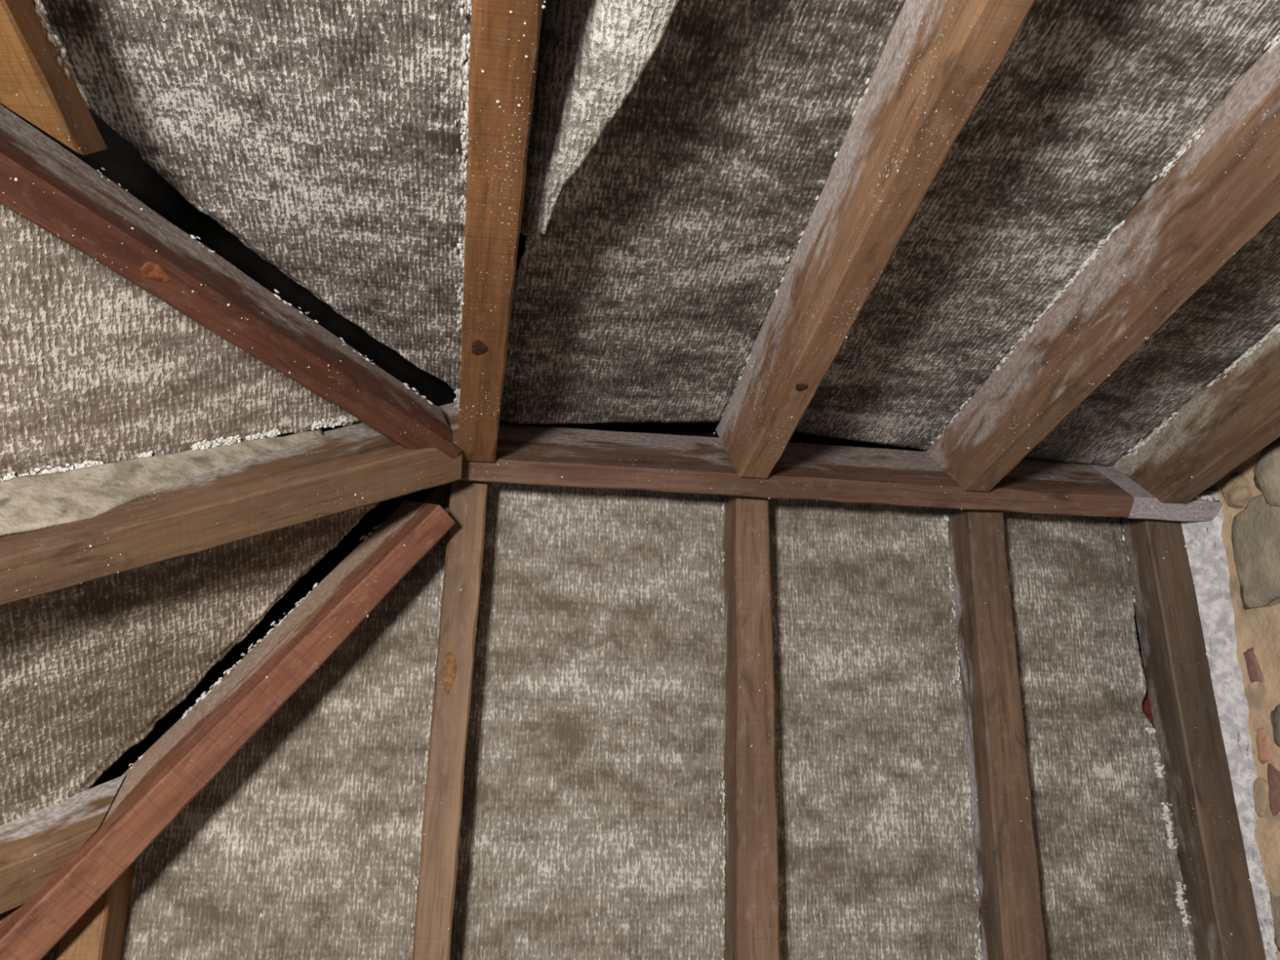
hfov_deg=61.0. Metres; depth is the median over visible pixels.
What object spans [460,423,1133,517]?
ridge beam
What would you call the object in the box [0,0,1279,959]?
insulation
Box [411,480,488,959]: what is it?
rafter
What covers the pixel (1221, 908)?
rafter
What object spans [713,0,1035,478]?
rafter
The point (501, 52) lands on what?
rafter
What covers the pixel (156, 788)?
rafter
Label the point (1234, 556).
wall
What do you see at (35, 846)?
rafter
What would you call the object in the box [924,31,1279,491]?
rafter
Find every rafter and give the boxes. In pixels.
[0,0,107,155]
[0,104,460,458]
[0,401,462,605]
[0,500,455,959]
[0,774,124,914]
[54,861,134,959]
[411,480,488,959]
[453,0,545,462]
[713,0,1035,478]
[720,494,780,959]
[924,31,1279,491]
[943,508,1047,959]
[1112,323,1279,502]
[1119,517,1266,959]
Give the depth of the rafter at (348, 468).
1.25 m
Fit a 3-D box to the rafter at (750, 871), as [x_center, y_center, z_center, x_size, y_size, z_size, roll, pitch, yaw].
[0.142,0.654,1.464,0.071,0.990,1.081,4,-68,-9]
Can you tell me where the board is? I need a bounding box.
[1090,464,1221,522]
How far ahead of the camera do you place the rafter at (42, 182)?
1.14 m
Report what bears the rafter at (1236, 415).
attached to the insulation
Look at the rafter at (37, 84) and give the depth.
0.91 m
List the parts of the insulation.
edge mould, felt panel, felt panel, felt panel, felt panel, felt panel, felt panel, felt panel, felt panel, felt panel, felt panel, edge mould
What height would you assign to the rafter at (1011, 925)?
0.987 m
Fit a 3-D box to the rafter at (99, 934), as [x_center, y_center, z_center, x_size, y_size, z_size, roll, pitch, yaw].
[-0.682,0.883,1.259,0.054,0.696,0.723,3,-68,-9]
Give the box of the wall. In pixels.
[1181,436,1279,959]

